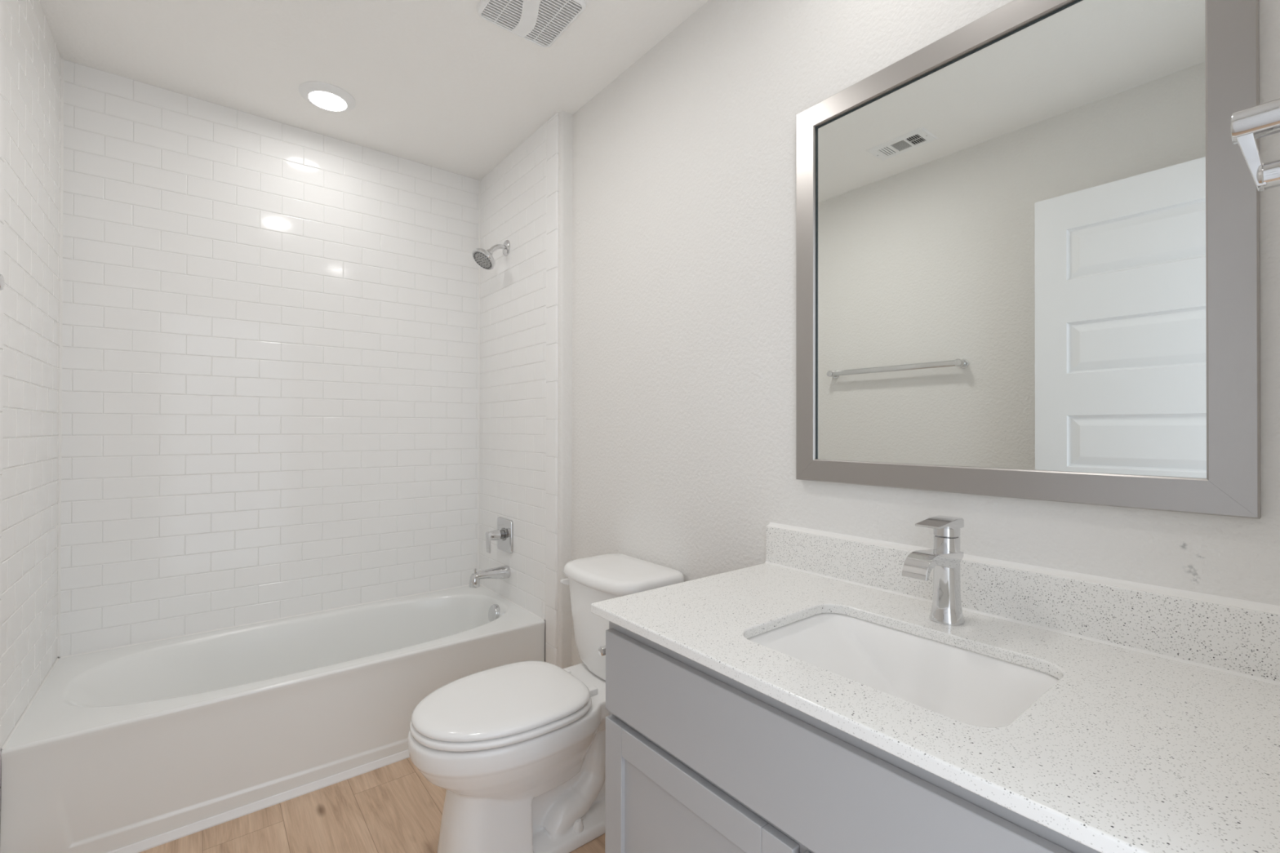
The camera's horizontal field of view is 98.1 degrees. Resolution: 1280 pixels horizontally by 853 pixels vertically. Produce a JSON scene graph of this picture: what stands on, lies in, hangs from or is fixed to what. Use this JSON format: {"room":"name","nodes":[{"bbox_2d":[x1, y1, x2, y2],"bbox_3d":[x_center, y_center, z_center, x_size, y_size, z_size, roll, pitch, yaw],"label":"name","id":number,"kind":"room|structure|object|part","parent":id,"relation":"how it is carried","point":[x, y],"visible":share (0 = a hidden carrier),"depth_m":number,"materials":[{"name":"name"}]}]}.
{"room":"bathroom","nodes":[
{"label":"bathroom","id":0,"kind":"room"},
{"bbox_2d":[0,0,61,835],"bbox_3d":[-1.220,-0.061,0.787,0.165,2.466,3.150,0,0,-38],"label":"wall","id":1,"kind":"structure","parent":0,"point":[30,60],"depth_m":1.58,"materials":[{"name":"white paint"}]},
{"bbox_2d":[0,274,4,289],"bbox_3d":[-1.156,-0.303,0.882,0.068,0.044,0.702,0,0,-38],"label":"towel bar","id":2,"kind":"object","parent":1,"relation":"attached to","point":[2,279],"visible":1,"depth_m":1.16,"materials":[{"name":"silver metal"}]},
{"bbox_2d":[57,57,480,657],"bbox_3d":[-1.484,-0.054,2.478,1.539,2.466,0.173,0,0,-38],"label":"wall","id":3,"kind":"structure","parent":0,"point":[269,346],"depth_m":2.28,"materials":[{"name":"white tile"}]},
{"bbox_2d":[139,757,604,852],"bbox_3d":[-0.523,1.225,1.336,1.950,0.100,3.150,0,0,-38],"label":"floor","id":4,"kind":"structure","parent":0,"point":[392,808],"depth_m":1.64,"materials":[{"name":"brown wood"}]},
{"bbox_2d":[0,583,545,852],"bbox_3d":[-1.215,0.992,2.131,1.523,0.371,0.712,0,0,-38],"label":"bathtub","id":5,"kind":"object","parent":4,"relation":"on","point":[116,748],"visible":0.9,"depth_m":1.79,"materials":[{"name":"white ceramic"}]},
{"bbox_2d":[106,749,409,852],"bbox_3d":[-0.991,1.165,1.846,1.534,0.024,0.013,0,0,-38],"label":"trim","id":6,"kind":"structure","parent":5,"relation":"attached to","point":[140,846],"depth_m":1.70,"materials":[{"name":"white paint"}]},
{"bbox_2d":[4,585,542,748],"bbox_3d":[-1.218,0.969,2.135,1.522,0.314,0.701,0,0,-38],"label":"basin","id":7,"kind":"object","parent":5,"relation":"in","point":[355,676],"depth_m":1.96,"materials":[{"name":"white ceramic"}]},
{"bbox_3d":[-0.676,0.867,2.571,0.036,0.083,0.082,0,0,-38],"label":"overflow plate","id":8,"kind":"part","parent":5,"relation":"part of","materials":[{"name":"silver metal"}]},
{"bbox_2d":[407,553,684,852],"bbox_3d":[-0.270,0.814,1.629,0.783,0.726,0.400,0,0,-38],"label":"toilet","id":9,"kind":"object","parent":4,"relation":"on","point":[517,749],"visible":0.8,"depth_m":1.48,"materials":[{"name":"white ceramic"}]},
{"bbox_3d":[-0.385,0.771,1.530,0.469,0.020,0.384,0,0,-38],"label":"seat","id":10,"kind":"part","parent":9,"relation":"part of","materials":[{"name":"white plastic"}]},
{"bbox_3d":[-0.385,0.748,1.530,0.461,0.024,0.376,0,0,-38],"label":"lid","id":11,"kind":"part","parent":9,"relation":"part of","materials":[{"name":"white plastic"}]},
{"bbox_3d":[-0.273,0.981,1.618,0.765,0.392,0.378,0,0,-38],"label":"bowl","id":12,"kind":"part","parent":9,"relation":"part of","materials":[{"name":"white ceramic"}]},
{"bbox_3d":[-0.231,0.540,1.896,0.078,0.042,0.032,0,0,-38],"label":"flush lever","id":13,"kind":"part","parent":9,"relation":"part of","materials":[{"name":"white plastic"}]},
{"bbox_3d":[-0.067,0.636,1.788,0.245,0.297,0.354,0,0,-38],"label":"tank","id":14,"kind":"part","parent":9,"relation":"part of","materials":[{"name":"white ceramic"}]},
{"bbox_3d":[-0.069,0.472,1.787,0.272,0.040,0.388,0,0,-38],"label":"tank lid","id":15,"kind":"part","parent":9,"relation":"part of","materials":[{"name":"white ceramic"}]},
{"bbox_2d":[604,621,1100,852],"bbox_3d":[0.439,0.777,0.925,0.553,0.796,0.966,0,0,-38],"label":"vanity cabinet","id":16,"kind":"object","parent":4,"relation":"on","point":[699,759],"visible":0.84,"depth_m":0.83,"materials":[{"name":"grey paint"}]},
{"bbox_2d":[598,644,605,656],"bbox_3d":[0.004,0.498,1.248,0.181,0.042,0.081,0,0,-38],"label":"paper holder","id":17,"kind":"object","parent":16,"relation":"attached to","point":[602,650],"visible":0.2,"depth_m":1.21,"materials":[{"name":"silver metal"}]},
{"bbox_3d":[0.080,0.818,0.953,0.008,0.368,0.360,0,0,-38],"label":"door","id":18,"kind":"part","parent":16,"relation":"part of","materials":[{"name":"grey paint"}]},
{"bbox_3d":[0.077,0.614,0.951,0.016,0.055,0.343,0,0,-38],"label":"rail","id":19,"kind":"part","parent":16,"relation":"part of","materials":[{"name":"grey paint"}]},
{"bbox_2d":[591,522,1279,852],"bbox_3d":[0.428,0.317,0.925,0.575,0.126,0.980,0,0,-38],"label":"countertop","id":20,"kind":"structure","parent":16,"relation":"on","point":[1158,729],"depth_m":0.78,"materials":[{"name":"white stone"}]},
{"bbox_2d":[747,613,1058,727],"bbox_3d":[0.402,0.445,0.896,0.333,0.131,0.446,0,0,-38],"label":"sink","id":21,"kind":"object","parent":20,"relation":"in","point":[964,686],"visible":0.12,"depth_m":0.99,"materials":[{"name":"white ceramic"}]},
{"bbox_2d":[901,515,964,625],"bbox_3d":[0.532,0.265,1.003,0.159,0.191,0.055,0,0,-38],"label":"faucet","id":22,"kind":"object","parent":20,"relation":"on","point":[945,557],"visible":1,"depth_m":1.01,"materials":[{"name":"silver metal"}]},
{"bbox_3d":[0.530,0.243,1.001,0.151,0.039,0.043,0,0,-38],"label":"spout","id":23,"kind":"part","parent":22,"relation":"part of","materials":[{"name":"silver metal"}]},
{"bbox_3d":[0.549,0.187,1.017,0.104,0.035,0.042,0,0,-38],"label":"handle","id":24,"kind":"part","parent":22,"relation":"part of","materials":[{"name":"silver metal"}]},
{"bbox_2d":[39,0,708,179],"bbox_3d":[-0.519,-1.341,1.348,1.950,0.100,3.150,0,0,-38],"label":"ceiling","id":25,"kind":"structure","parent":0,"point":[435,83],"depth_m":1.95,"materials":[{"name":"white paint"}]},
{"bbox_2d":[298,80,355,111],"bbox_3d":[-1.219,-1.279,2.167,0.194,0.019,0.194,0,0,-38],"label":"recessed light","id":26,"kind":"object","parent":25,"relation":"in","point":[325,95],"visible":1,"depth_m":2.14,"materials":[{"name":"white plastic"}]},
{"bbox_2d":[308,91,346,110],"bbox_3d":[-1.219,-1.273,2.167,0.129,0.007,0.129,0,0,-38],"label":"diffuser","id":27,"kind":"object","parent":26,"relation":"attached to","point":[328,100],"depth_m":2.16,"materials":[{"name":"white plastic"}]},
{"bbox_2d":[476,0,586,48],"bbox_3d":[-0.333,-1.279,1.699,0.260,0.019,0.260,0,0,-38],"label":"exhaust fan","id":28,"kind":"object","parent":25,"relation":"attached to","point":[541,23],"visible":1,"depth_m":1.72,"materials":[{"name":"white plastic"}]},
{"bbox_2d":[479,0,1279,668],"bbox_3d":[0.140,-0.054,1.866,0.262,2.466,3.150,0,0,-38],"label":"wall","id":29,"kind":"structure","parent":0,"point":[637,320],"depth_m":1.70,"materials":[{"name":"paint"}]},
{"bbox_2d":[468,564,510,587],"bbox_3d":[-0.696,0.686,2.556,0.186,0.082,0.066,0,0,-38],"label":"tub spout","id":30,"kind":"object","parent":29,"relation":"attached to","point":[504,571],"visible":1,"depth_m":2.54,"materials":[{"name":"silver metal"}]},
{"bbox_2d":[471,240,510,270],"bbox_3d":[-0.693,-0.807,2.579,0.165,0.154,0.113,0,0,-38],"label":"shower fixture","id":31,"kind":"object","parent":29,"relation":"attached to","point":[483,258],"visible":1,"depth_m":2.56,"materials":[{"name":"silver metal"}]},
{"bbox_3d":[-0.671,-0.830,2.604,0.093,0.059,0.021,0,0,-38],"label":"arm","id":32,"kind":"part","parent":31,"relation":"part of","materials":[{"name":"silver metal"}]},
{"bbox_2d":[485,516,513,553],"bbox_3d":[-0.672,0.513,2.599,0.096,0.156,0.158,0,0,-38],"label":"shower valve","id":33,"kind":"object","parent":29,"relation":"attached to","point":[504,535],"visible":1,"depth_m":2.58,"materials":[{"name":"silver metal"}]},
{"bbox_3d":[-0.686,0.535,2.588,0.061,0.102,0.050,0,0,-38],"label":"handle","id":34,"kind":"part","parent":33,"relation":"part of","materials":[{"name":"silver metal"}]},
{"bbox_2d":[765,526,1279,681],"bbox_3d":[0.645,0.313,1.098,0.018,0.097,0.980,0,0,-38],"label":"backsplash","id":35,"kind":"structure","parent":29,"relation":"attached to","point":[1237,639],"depth_m":0.95,"materials":[{"name":"white stone"}]},
{"bbox_2d":[795,0,1261,519],"bbox_3d":[0.644,-0.329,1.101,0.022,0.922,0.781,0,0,-38],"label":"wall mirror","id":36,"kind":"object","parent":29,"relation":"attached to","point":[1028,240],"visible":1,"depth_m":1.00,"materials":[{"name":"silver glass"}]},
{"bbox_3d":[0.645,-0.763,1.103,0.022,0.054,0.781,0,0,-38],"label":"frame rail","id":37,"kind":"part","parent":36,"relation":"part of","materials":[{"name":"silver metal"}]},
{"bbox_3d":[0.643,0.105,1.099,0.022,0.054,0.781,0,0,-38],"label":"frame rail","id":38,"kind":"part","parent":36,"relation":"part of","materials":[{"name":"silver metal"}]},
{"bbox_3d":[0.372,-0.062,0.180,1.592,2.466,0.120,0,0,-38],"label":"wall","id":39,"kind":"structure","parent":0,"visible":0},
{"bbox_2d":[1231,98,1279,191],"bbox_3d":[0.601,-0.267,0.499,0.052,0.092,0.094,0,0,-38],"label":"towel ring","id":40,"kind":"object","parent":39,"relation":"attached to","point":[1249,124],"visible":1,"depth_m":0.52,"materials":[{"name":"silver metal"}]},
{"bbox_3d":[0.580,-0.250,0.526,0.018,0.052,0.020,0,0,-38],"label":"arm","id":41,"kind":"part","parent":40,"relation":"part of","materials":[{"name":"silver metal"}]},
{"bbox_3d":[0.601,-0.287,0.499,0.052,0.052,0.094,0,0,-38],"label":"post","id":42,"kind":"part","parent":40,"relation":"part of","materials":[{"name":"silver metal"}]}
]}

